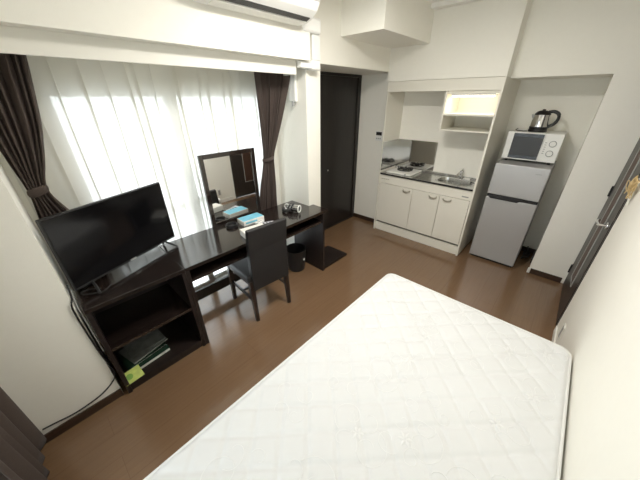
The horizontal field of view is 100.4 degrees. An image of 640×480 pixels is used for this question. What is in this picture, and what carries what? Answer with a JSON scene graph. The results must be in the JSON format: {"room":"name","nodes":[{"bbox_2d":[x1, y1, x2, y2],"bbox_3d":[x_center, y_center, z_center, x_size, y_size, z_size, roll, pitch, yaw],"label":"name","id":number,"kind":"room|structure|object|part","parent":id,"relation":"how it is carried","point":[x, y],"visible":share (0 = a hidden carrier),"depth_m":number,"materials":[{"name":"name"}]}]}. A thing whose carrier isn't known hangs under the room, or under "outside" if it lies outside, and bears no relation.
{"room":"studio apartment","nodes":[
{"label":"studio apartment","id":0,"kind":"room"},
{"bbox_2d":[0,152,98,338],"bbox_3d":[-1.162,-0.418,2.349,0.135,1.985,1.945,23,36,37],"label":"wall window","id":1,"kind":"structure","parent":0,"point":[3,161],"depth_m":1.59,"materials":[{"name":"white paper"}]},
{"bbox_2d":[194,269,233,290],"bbox_3d":[-1.073,-0.372,2.447,0.137,1.810,1.730,23,36,37],"label":"window","id":2,"kind":"structure","parent":1,"relation":"attached to","point":[212,277],"depth_m":2.76,"materials":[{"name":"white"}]},
{"bbox_3d":[-1.364,-0.216,2.151,0.030,1.765,0.745,23,36,37],"label":"sash","id":3,"kind":"part","parent":2,"relation":"part of","materials":[{"name":"white metal"}]},
{"bbox_3d":[-0.866,-0.501,2.682,0.030,1.765,0.935,23,36,37],"label":"sash","id":4,"kind":"part","parent":2,"relation":"part of","materials":[{"name":"white metal"}]},
{"bbox_2d":[0,0,390,434],"bbox_3d":[-0.571,-0.732,2.386,0.765,2.500,4.160,23,36,37],"label":"wall","id":5,"kind":"structure","parent":0,"point":[50,368],"depth_m":1.44,"materials":[{"name":"white paint"}]},
{"bbox_2d":[0,53,68,218],"bbox_3d":[-1.522,-0.044,1.647,0.221,1.945,0.275,23,36,37],"label":"curtain","id":6,"kind":"object","parent":5,"relation":"hanging from","point":[21,130],"visible":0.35,"depth_m":1.34,"materials":[{"name":"brown fabric"}]},
{"bbox_2d":[42,285,115,429],"bbox_3d":[-1.450,0.659,1.467,0.123,0.756,0.380,23,36,37],"label":"power cord","id":7,"kind":"object","parent":5,"relation":"attached to","point":[67,286],"visible":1,"depth_m":1.53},
{"bbox_2d":[44,388,123,443],"bbox_3d":[-1.489,1.092,1.560,0.013,0.060,0.575,23,36,37],"label":"baseboard","id":8,"kind":"structure","parent":5,"relation":"attached to","point":[99,405],"depth_m":1.61,"materials":[{"name":"brown wood"}]},
{"bbox_2d":[70,289,104,351],"bbox_3d":[-1.319,0.469,1.514,0.120,0.404,0.013,24,36,37],"label":"cord","id":9,"kind":"object","parent":5,"relation":"attached to","point":[79,310],"visible":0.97,"depth_m":1.46,"materials":[{"name":"grey plastic"}]},
{"bbox_2d":[5,55,205,244],"bbox_3d":[-1.364,-0.465,1.816,0.028,1.310,0.973,23,36,37],"label":"sheer curtain","id":10,"kind":"object","parent":5,"relation":"hanging from","point":[111,128],"visible":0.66,"depth_m":1.72,"materials":[{"name":"white fabric"}]},
{"bbox_2d":[0,25,295,75],"bbox_3d":[-0.860,-1.088,1.592,0.145,0.095,1.825,23,36,37],"label":"trim","id":11,"kind":"structure","parent":5,"relation":"attached to","point":[13,40],"depth_m":1.36,"materials":[{"name":"beige paint"}]},
{"bbox_2d":[170,66,280,228],"bbox_3d":[-0.772,-0.811,2.461,0.028,1.310,0.963,23,36,37],"label":"sheer curtain","id":12,"kind":"object","parent":5,"relation":"hanging from","point":[218,108],"visible":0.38,"depth_m":2.25,"materials":[{"name":"white fabric"}]},
{"bbox_2d":[192,0,319,25],"bbox_3d":[-0.340,-1.502,1.560,0.228,0.278,0.785,23,36,37],"label":"air conditioner","id":13,"kind":"object","parent":5,"relation":"attached to","point":[292,12],"visible":1,"depth_m":1.65,"materials":[{"name":"white plastic"}]},
{"bbox_2d":[224,0,309,21],"bbox_3d":[-0.319,-1.396,1.610,0.036,0.018,0.705,23,36,37],"label":"vent","id":14,"kind":"object","parent":13,"relation":"attached to","point":[262,6],"depth_m":1.63,"materials":[{"name":"plastic"}]},
{"bbox_2d":[254,72,289,210],"bbox_3d":[-0.454,-0.595,2.674,0.254,1.945,0.372,23,36,37],"label":"curtain","id":15,"kind":"object","parent":5,"relation":"hanging from","point":[271,88],"visible":0.61,"depth_m":2.38,"materials":[{"name":"brown fabric"}]},
{"bbox_2d":[289,73,297,106],"bbox_3d":[-0.241,-1.358,2.356,0.095,0.320,0.033,23,36,37],"label":"pipe sleeve","id":16,"kind":"object","parent":5,"relation":"attached to","point":[293,78],"visible":0.7,"depth_m":2.35,"materials":[{"name":"white plastic"}]},
{"bbox_2d":[297,17,320,70],"bbox_3d":[-0.084,-1.545,2.109,0.107,0.340,0.224,23,36,37],"label":"pipe cover","id":17,"kind":"object","parent":5,"relation":"attached to","point":[313,27],"visible":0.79,"depth_m":2.12,"materials":[{"name":"white plastic"}]},
{"bbox_2d":[320,71,361,229],"bbox_3d":[0.088,-1.045,3.518,0.067,1.985,1.340,23,36,37],"label":"door","id":18,"kind":"structure","parent":5,"relation":"in","point":[340,93],"depth_m":3.58,"materials":[{"name":"black wood"}]},
{"bbox_2d":[40,216,562,479],"bbox_3d":[0.354,0.681,2.467,3.000,0.080,4.730,23,36,37],"label":"floor","id":19,"kind":"structure","parent":0,"point":[130,437],"depth_m":2.29,"materials":[{"name":"brown wood"}]},
{"bbox_2d":[75,246,205,393],"bbox_3d":[-1.251,0.531,1.905,0.470,0.725,0.536,23,36,37],"label":"tv stand","id":20,"kind":"object","parent":19,"relation":"on","point":[151,291],"visible":0.91,"depth_m":1.84,"materials":[{"name":"brown wood"}]},
{"bbox_2d":[80,284,111,294],"bbox_3d":[-1.306,0.293,1.554,0.144,0.017,0.061,-12,30,-21],"label":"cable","id":21,"kind":"object","parent":20,"relation":"on","point":[110,284],"visible":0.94,"depth_m":1.55,"materials":[{"name":"black plastic"}]},
{"bbox_2d":[35,182,177,293],"bbox_3d":[-1.241,-0.038,1.692,0.149,0.477,0.710,9,29,17],"label":"television","id":22,"kind":"object","parent":20,"relation":"on","point":[90,241],"visible":1,"depth_m":1.59,"materials":[{"name":"black plastic"}]},
{"bbox_3d":[-1.424,0.632,1.745,0.460,0.698,0.024,23,36,37],"label":"panel","id":23,"kind":"part","parent":20,"relation":"part of","materials":[{"name":"brown wood"}]},
{"bbox_3d":[-1.414,0.474,2.044,0.012,0.698,0.488,23,36,37],"label":"panel","id":24,"kind":"part","parent":20,"relation":"part of","materials":[{"name":"brown wood"}]},
{"bbox_2d":[124,365,143,384],"bbox_3d":[-1.252,0.903,1.782,0.073,0.048,0.110,19,34,32],"label":"card","id":25,"kind":"object","parent":20,"relation":"on","point":[136,372],"visible":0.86,"depth_m":1.79,"materials":[{"name":"yellow paper"}]},
{"bbox_2d":[95,283,191,351],"bbox_3d":[-1.249,0.515,1.895,0.435,0.020,0.488,23,36,37],"label":"shelf","id":26,"kind":"object","parent":20,"relation":"attached to","point":[122,322],"depth_m":1.87,"materials":[{"name":"brown wood"}]},
{"bbox_2d":[119,345,170,370],"bbox_3d":[-1.276,0.829,1.947,0.210,0.026,0.262,19,33,32],"label":"book","id":27,"kind":"object","parent":20,"relation":"on","point":[166,348],"visible":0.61,"depth_m":1.91,"materials":[{"name":"paper"}]},
{"bbox_2d":[119,342,166,368],"bbox_3d":[-1.288,0.807,1.949,0.170,0.009,0.250,16,32,28],"label":"booklet","id":28,"kind":"object","parent":27,"relation":"on","point":[127,362],"visible":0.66,"depth_m":1.89,"materials":[{"name":"green paper"}]},
{"bbox_2d":[118,338,167,363],"bbox_3d":[-1.306,0.782,1.977,0.200,0.010,0.250,14,31,25],"label":"magazine","id":29,"kind":"object","parent":28,"relation":"on","point":[123,352],"visible":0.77,"depth_m":1.91,"materials":[{"name":"grey paper"}]},
{"bbox_2d":[123,329,165,357],"bbox_3d":[-1.318,0.760,2.001,0.180,0.006,0.235,20,34,33],"label":"magazine","id":30,"kind":"object","parent":29,"relation":"on","point":[143,343],"visible":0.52,"depth_m":1.98,"materials":[{"name":"paper"}]},
{"bbox_3d":[-1.078,0.454,2.078,0.460,0.698,0.024,23,36,37],"label":"panel","id":31,"kind":"part","parent":20,"relation":"part of","materials":[{"name":"brown wood"}]},
{"bbox_2d":[159,201,346,343],"bbox_3d":[-0.453,0.119,2.673,0.470,0.725,1.821,23,36,37],"label":"desk","id":32,"kind":"object","parent":19,"relation":"on","point":[203,253],"visible":0.62,"depth_m":2.26,"materials":[{"name":"brown wood"}]},
{"bbox_3d":[-1.058,0.444,2.095,0.452,0.698,0.026,23,36,37],"label":"panel","id":33,"kind":"part","parent":32,"relation":"part of","materials":[{"name":"brown wood"}]},
{"bbox_3d":[-0.750,0.318,2.765,0.023,0.100,1.350,23,36,37],"label":"rail","id":34,"kind":"part","parent":32,"relation":"part of","materials":[{"name":"brown wood"}]},
{"bbox_2d":[197,147,260,227],"bbox_3d":[-0.765,-0.464,2.350,0.024,0.612,0.512,23,36,37],"label":"mirror","id":35,"kind":"object","parent":32,"relation":"on","point":[229,178],"visible":0.98,"depth_m":2.32,"materials":[{"name":"black mirror"}]},
{"bbox_2d":[225,222,237,228],"bbox_3d":[-0.776,-0.130,2.345,0.104,0.026,0.104,23,36,37],"label":"ashtray","id":36,"kind":"object","parent":32,"relation":"on","point":[230,225],"visible":1,"depth_m":2.35,"materials":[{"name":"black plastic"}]},
{"bbox_2d":[237,212,263,225],"bbox_3d":[-0.632,-0.191,2.439,0.212,0.044,0.118,-25,37,-38],"label":"tissue box","id":37,"kind":"object","parent":32,"relation":"on","point":[252,218],"visible":1,"depth_m":2.40,"materials":[{"name":"blue cardboard"}]},
{"bbox_2d":[240,223,262,238],"bbox_3d":[-0.545,-0.075,2.211,0.204,0.053,0.110,-21,34,-33],"label":"tissue box","id":38,"kind":"object","parent":32,"relation":"on","point":[242,231],"visible":0.32,"depth_m":2.19,"materials":[{"name":"white cardboard"}]},
{"bbox_2d":[189,218,321,281],"bbox_3d":[-0.575,-0.011,2.408,0.385,0.020,1.350,23,36,37],"label":"shelf","id":39,"kind":"object","parent":32,"relation":"attached to","point":[217,264],"depth_m":2.10,"materials":[{"name":"brown wood"}]},
{"bbox_2d":[282,203,300,212],"bbox_3d":[-0.293,-0.317,2.631,0.198,0.086,0.118,11,30,20],"label":"hair dryer","id":40,"kind":"object","parent":32,"relation":"on","point":[291,207],"visible":1,"depth_m":2.61,"materials":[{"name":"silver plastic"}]},
{"bbox_3d":[-0.335,-0.305,2.645,0.088,0.040,0.099,-8,29,-15],"label":"handle","id":41,"kind":"part","parent":40,"relation":"part of","materials":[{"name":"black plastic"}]},
{"bbox_3d":[-0.127,-0.034,2.988,0.458,0.698,0.025,23,36,37],"label":"panel","id":42,"kind":"part","parent":32,"relation":"part of","materials":[{"name":"brown wood"}]},
{"bbox_3d":[0.076,0.202,3.245,0.298,0.030,0.419,23,36,37],"label":"board","id":43,"kind":"part","parent":32,"relation":"part of","materials":[{"name":"brown wood"}]},
{"bbox_2d":[227,217,290,321],"bbox_3d":[-0.562,0.192,2.374,0.400,0.878,0.462,-24,36,-37],"label":"dining chair","id":44,"kind":"object","parent":19,"relation":"on","point":[266,261],"visible":0.94,"depth_m":2.19,"materials":[{"name":"brown wood"}]},
{"bbox_3d":[-0.825,0.393,2.507,0.038,0.400,0.043,-24,36,-37],"label":"leg","id":45,"kind":"part","parent":44,"relation":"part of","materials":[{"name":"brown wood"}]},
{"bbox_3d":[-0.577,0.193,2.391,0.400,0.070,0.420,-24,36,-37],"label":"seat","id":46,"kind":"part","parent":44,"relation":"part of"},
{"bbox_3d":[-0.556,0.523,2.260,0.038,0.400,0.058,-24,36,-37],"label":"leg","id":47,"kind":"part","parent":44,"relation":"part of","materials":[{"name":"brown wood"}]},
{"bbox_3d":[-0.421,0.115,2.184,0.355,0.561,0.077,-24,36,-37],"label":"backrest","id":48,"kind":"part","parent":44,"relation":"part of","materials":[{"name":"black fabric"}]},
{"bbox_3d":[-0.306,0.411,2.469,0.038,0.400,0.058,-24,36,-37],"label":"leg","id":49,"kind":"part","parent":44,"relation":"part of","materials":[{"name":"brown wood"}]},
{"bbox_2d":[287,243,305,271],"bbox_3d":[-0.268,0.204,3.004,0.238,0.262,0.238,23,36,37],"label":"waste bin","id":50,"kind":"object","parent":19,"relation":"on","point":[296,252],"visible":0.92,"depth_m":2.96,"materials":[{"name":"black plastic"}]},
{"bbox_2d":[143,274,571,479],"bbox_3d":[0.321,0.982,1.292,1.143,0.491,1.975,23,36,37],"label":"mattress","id":51,"kind":"object","parent":19,"relation":"on","point":[411,380],"visible":1,"depth_m":1.21,"materials":[{"name":"white fabric"}]},
{"bbox_2d":[376,174,472,254],"bbox_3d":[1.374,-0.421,3.576,1.154,0.816,0.444,23,36,37],"label":"base cabinet","id":52,"kind":"object","parent":19,"relation":"on","point":[432,215],"visible":0.97,"depth_m":3.39,"materials":[{"name":"beige laminate"}]},
{"bbox_3d":[1.001,-0.475,3.652,0.475,0.552,0.020,23,36,37],"label":"cabinet door","id":53,"kind":"part","parent":52,"relation":"part of","materials":[{"name":"beige laminate"}]},
{"bbox_3d":[1.305,-0.346,3.405,0.341,0.552,0.020,23,36,37],"label":"cabinet door","id":54,"kind":"part","parent":52,"relation":"part of","materials":[{"name":"beige laminate"}]},
{"bbox_3d":[1.254,-0.670,3.297,1.154,0.114,0.023,23,36,37],"label":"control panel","id":55,"kind":"part","parent":52,"relation":"part of","materials":[{"name":"beige laminate"}]},
{"bbox_2d":[380,165,475,190],"bbox_3d":[1.381,-0.750,3.408,1.154,0.170,0.426,23,36,37],"label":"countertop","id":56,"kind":"structure","parent":52,"relation":"on","point":[432,177],"depth_m":3.32,"materials":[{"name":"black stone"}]},
{"bbox_2d":[386,166,421,175],"bbox_3d":[1.126,-0.940,3.570,0.350,0.064,0.344,23,36,37],"label":"gas stove","id":57,"kind":"object","parent":56,"relation":"on","point":[405,171],"visible":1,"depth_m":3.52,"materials":[{"name":"white metal"}]},
{"bbox_2d":[435,176,474,186],"bbox_3d":[1.621,-0.641,3.226,0.424,0.148,0.284,23,36,37],"label":"sink basin","id":58,"kind":"object","parent":56,"relation":"in","point":[443,179],"depth_m":3.27,"materials":[{"name":"silver metal"}]},
{"bbox_2d":[455,168,463,178],"bbox_3d":[1.691,-0.797,3.223,0.163,0.136,0.046,-25,37,-38],"label":"kitchen faucet","id":59,"kind":"object","parent":56,"relation":"on","point":[461,172],"visible":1,"depth_m":3.24,"materials":[{"name":"silver metal"}]},
{"bbox_3d":[1.686,-0.780,3.238,0.162,0.092,0.040,-22,35,-34],"label":"spout","id":60,"kind":"part","parent":59,"relation":"part of","materials":[{"name":"silver metal"}]},
{"bbox_3d":[1.554,-0.240,3.204,0.326,0.552,0.020,23,36,37],"label":"cabinet door","id":61,"kind":"part","parent":52,"relation":"part of","materials":[{"name":"beige laminate"}]},
{"bbox_2d":[373,76,520,255],"bbox_3d":[1.473,-0.946,3.421,1.200,1.888,0.700,23,36,37],"label":"surround","id":62,"kind":"object","parent":19,"relation":"on","point":[508,87],"visible":0.73,"depth_m":2.96,"materials":[{"name":"beige laminate"}]},
{"bbox_3d":[0.944,-1.083,3.685,0.019,1.888,0.424,23,36,37],"label":"panel","id":63,"kind":"part","parent":62,"relation":"part of","materials":[{"name":"beige laminate"}]},
{"bbox_3d":[1.908,-0.761,3.068,0.019,1.888,0.700,23,36,37],"label":"panel","id":64,"kind":"part","parent":62,"relation":"part of","materials":[{"name":"beige laminate"}]},
{"bbox_2d":[469,158,556,266],"bbox_3d":[2.179,-0.327,3.069,0.462,1.120,0.540,23,36,37],"label":"refrigerator","id":65,"kind":"object","parent":19,"relation":"on","point":[517,187],"visible":0.99,"depth_m":2.85,"materials":[{"name":"silver metal"}]},
{"bbox_3d":[2.013,-0.594,2.724,0.462,0.325,0.037,23,36,37],"label":"freezer door","id":66,"kind":"part","parent":65,"relation":"part of","materials":[{"name":"silver metal"}]},
{"bbox_2d":[501,129,567,164],"bbox_3d":[2.246,-0.989,2.813,0.457,0.288,0.361,23,36,37],"label":"microwave oven","id":67,"kind":"object","parent":65,"relation":"on","point":[545,147],"visible":1,"depth_m":2.69,"materials":[{"name":"white plastic"}]},
{"bbox_3d":[2.092,-0.970,2.755,0.312,0.266,0.022,23,36,37],"label":"oven door","id":68,"kind":"part","parent":67,"relation":"part of","materials":[{"name":"black glass"}]},
{"bbox_3d":[2.104,-0.959,2.732,0.252,0.244,0.006,23,36,37],"label":"door glass","id":69,"kind":"part","parent":67,"relation":"part of","materials":[{"name":"grey glass"}]},
{"bbox_2d":[528,109,560,132],"bbox_3d":[2.225,-1.190,2.662,0.160,0.208,0.212,-8,29,-13],"label":"electric kettle","id":70,"kind":"object","parent":67,"relation":"on","point":[540,121],"visible":1,"depth_m":2.63,"materials":[{"name":"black metal"}]},
{"bbox_3d":[2.218,-1.270,2.645,0.134,0.050,0.134,23,36,37],"label":"lid","id":71,"kind":"part","parent":70,"relation":"part of","materials":[{"name":"black plastic"}]},
{"bbox_3d":[2.284,-1.185,2.618,0.030,0.166,0.109,-24,36,-37],"label":"handle","id":72,"kind":"part","parent":70,"relation":"part of","materials":[{"name":"black plastic"}]},
{"bbox_3d":[2.261,-0.897,2.617,0.143,0.266,0.022,23,36,37],"label":"control panel","id":73,"kind":"part","parent":67,"relation":"part of","materials":[{"name":"white plastic"}]},
{"bbox_2d":[521,246,530,258],"bbox_3d":[2.504,0.158,3.224,0.077,0.116,0.240,23,36,37],"label":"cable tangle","id":74,"kind":"object","parent":19,"relation":"on","point":[526,252],"visible":1,"depth_m":3.20,"materials":[{"name":"black plastic"}]},
{"bbox_2d":[354,73,387,218],"bbox_3d":[0.915,-1.307,4.003,0.542,1.985,0.590,23,36,37],"label":"wall","id":75,"kind":"structure","parent":0,"point":[373,86],"depth_m":3.74,"materials":[{"name":"white paint"}]},
{"bbox_2d":[375,131,382,140],"bbox_3d":[0.799,-1.404,3.605,0.105,0.120,0.018,23,36,37],"label":"controller","id":76,"kind":"object","parent":75,"relation":"attached to","point":[379,134],"visible":0.84,"depth_m":3.60,"materials":[{"name":"white plastic"}]},
{"bbox_2d":[427,0,444,2],"bbox_3d":[0.343,-1.598,1.256,3.000,0.080,4.730,23,36,37],"label":"ceiling","id":77,"kind":"structure","parent":0,"point":[430,1],"depth_m":2.44,"materials":[{"name":"white paint"}]},
{"bbox_2d":[399,90,487,177],"bbox_3d":[1.633,-1.037,3.590,1.180,1.889,0.345,23,36,37],"label":"wall","id":78,"kind":"structure","parent":0,"point":[422,110],"depth_m":3.31,"materials":[{"name":"white paint"}]},
{"bbox_2d":[381,139,437,170],"bbox_3d":[1.153,-1.084,3.472,0.542,0.358,0.416,23,36,37],"label":"backsplash","id":79,"kind":"structure","parent":78,"relation":"attached to","point":[417,154],"depth_m":3.60,"materials":[{"name":"metal"}]},
{"bbox_2d":[439,90,499,133],"bbox_3d":[1.623,-1.365,2.829,0.493,0.377,0.422,23,36,37],"label":"wall shelf","id":80,"kind":"object","parent":78,"relation":"attached to","point":[462,111],"visible":0.9,"depth_m":2.92,"materials":[{"name":"beige laminate"}]},
{"bbox_3d":[1.449,-1.440,2.971,0.020,0.377,0.422,23,36,37],"label":"panel","id":81,"kind":"part","parent":80,"relation":"part of","materials":[{"name":"beige laminate"}]},
{"bbox_2d":[451,93,496,96],"bbox_3d":[1.520,-1.439,2.649,0.410,0.029,0.036,23,36,37],"label":"lamp","id":82,"kind":"object","parent":80,"relation":"attached to","point":[452,94],"depth_m":2.63,"materials":[{"name":"beige plastic"}]},
{"bbox_2d":[356,0,639,81],"bbox_3d":[1.524,-2.043,2.829,2.500,0.620,0.780,23,36,37],"label":"wall","id":83,"kind":"structure","parent":0,"point":[515,39],"depth_m":2.31,"materials":[{"name":"white paint"}]},
{"bbox_2d":[341,0,434,47],"bbox_3d":[0.645,-2.030,2.467,0.438,0.295,0.887,23,36,37],"label":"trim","id":84,"kind":"structure","parent":83,"relation":"attached to","point":[385,23],"depth_m":2.28,"materials":[{"name":"white paint"}]},
{"bbox_2d":[431,0,482,9],"bbox_3d":[1.357,-2.095,2.306,0.763,0.035,0.090,23,36,37],"label":"trim","id":85,"kind":"structure","parent":83,"relation":"attached to","point":[447,3],"depth_m":2.42,"materials":[{"name":"white paint"}]},
{"bbox_2d":[486,77,610,249],"bbox_3d":[2.425,-1.057,2.968,0.718,2.500,0.070,23,36,37],"label":"wall","id":86,"kind":"structure","parent":0,"point":[578,100],"depth_m":2.78,"materials":[{"name":"white paint"}]},
{"bbox_2d":[353,213,561,282],"bbox_3d":[1.704,-0.093,3.762,2.695,0.060,0.543,23,36,37],"label":"baseboard","id":87,"kind":"structure","parent":86,"relation":"attached to","point":[532,271],"depth_m":2.92,"materials":[{"name":"brown wood"}]},
{"bbox_2d":[529,15,639,282],"bbox_3d":[2.665,-0.785,2.456,0.420,2.500,0.600,23,36,37],"label":"wall","id":88,"kind":"structure","parent":0,"point":[613,133],"depth_m":2.33,"materials":[{"name":"white paint"}]},
{"bbox_2d":[555,182,639,479],"bbox_3d":[1.216,0.070,0.859,0.100,2.500,4.030,23,36,37],"label":"wall","id":89,"kind":"structure","parent":0,"point":[601,335],"depth_m":1.07,"materials":[{"name":"white paint"}]},
{"bbox_2d":[552,326,557,342],"bbox_3d":[0.886,1.281,1.182,0.012,0.060,3.160,23,36,37],"label":"baseboard","id":90,"kind":"structure","parent":89,"relation":"attached to","point":[556,327],"depth_m":2.13,"materials":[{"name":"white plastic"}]},
{"bbox_2d":[558,323,565,340],"bbox_3d":[1.778,0.675,1.963,0.010,0.120,0.073,23,36,37],"label":"wall outlet","id":91,"kind":"object","parent":89,"relation":"attached to","point":[564,326],"visible":1,"depth_m":1.95,"materials":[{"name":"white plastic"}]},
{"bbox_2d":[556,138,639,325],"bbox_3d":[2.260,-0.281,2.064,0.122,1.980,0.810,23,36,37],"label":"door","id":92,"kind":"structure","parent":89,"relation":"in","point":[616,200],"depth_m":2.10,"materials":[{"name":"brown wood"}]},
{"bbox_3d":[2.067,-0.126,1.955,0.065,0.052,0.153,23,36,37],"label":"handle","id":93,"kind":"part","parent":92,"relation":"part of","materials":[{"name":"silver metal"}]},
{"bbox_3d":[2.233,-0.337,2.000,0.008,1.596,0.226,23,36,37],"label":"inset frame","id":94,"kind":"part","parent":92,"relation":"part of","materials":[{"name":"black wood"}]},
{"bbox_3d":[2.234,-0.337,1.999,0.005,1.580,0.210,23,36,37],"label":"inset panel","id":95,"kind":"part","parent":92,"relation":"part of","materials":[{"name":"white paint"}]},
{"bbox_2d":[624,175,639,204],"bbox_3d":[1.906,-0.311,1.635,0.050,0.180,0.194,23,36,37],"label":"hanging ornament","id":96,"kind":"object","parent":89,"relation":"hanging from","point":[633,184],"visible":1,"depth_m":1.60,"materials":[{"name":"wicker"}]},
{"bbox_3d":[-1.010,-0.481,-0.001,1.590,0.024,0.024,23,36,37],"label":"rail","id":97,"kind":"object","parent":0,"visible":0},
{"bbox_2d":[0,387,49,479],"bbox_3d":[-1.416,0.284,0.832,0.475,2.100,0.134,23,36,37],"label":"curtain","id":98,"kind":"object","parent":97,"relation":"hanging from","point":[21,441],"visible":1,"depth_m":1.27,"materials":[{"name":"brown fabric"}]}
]}

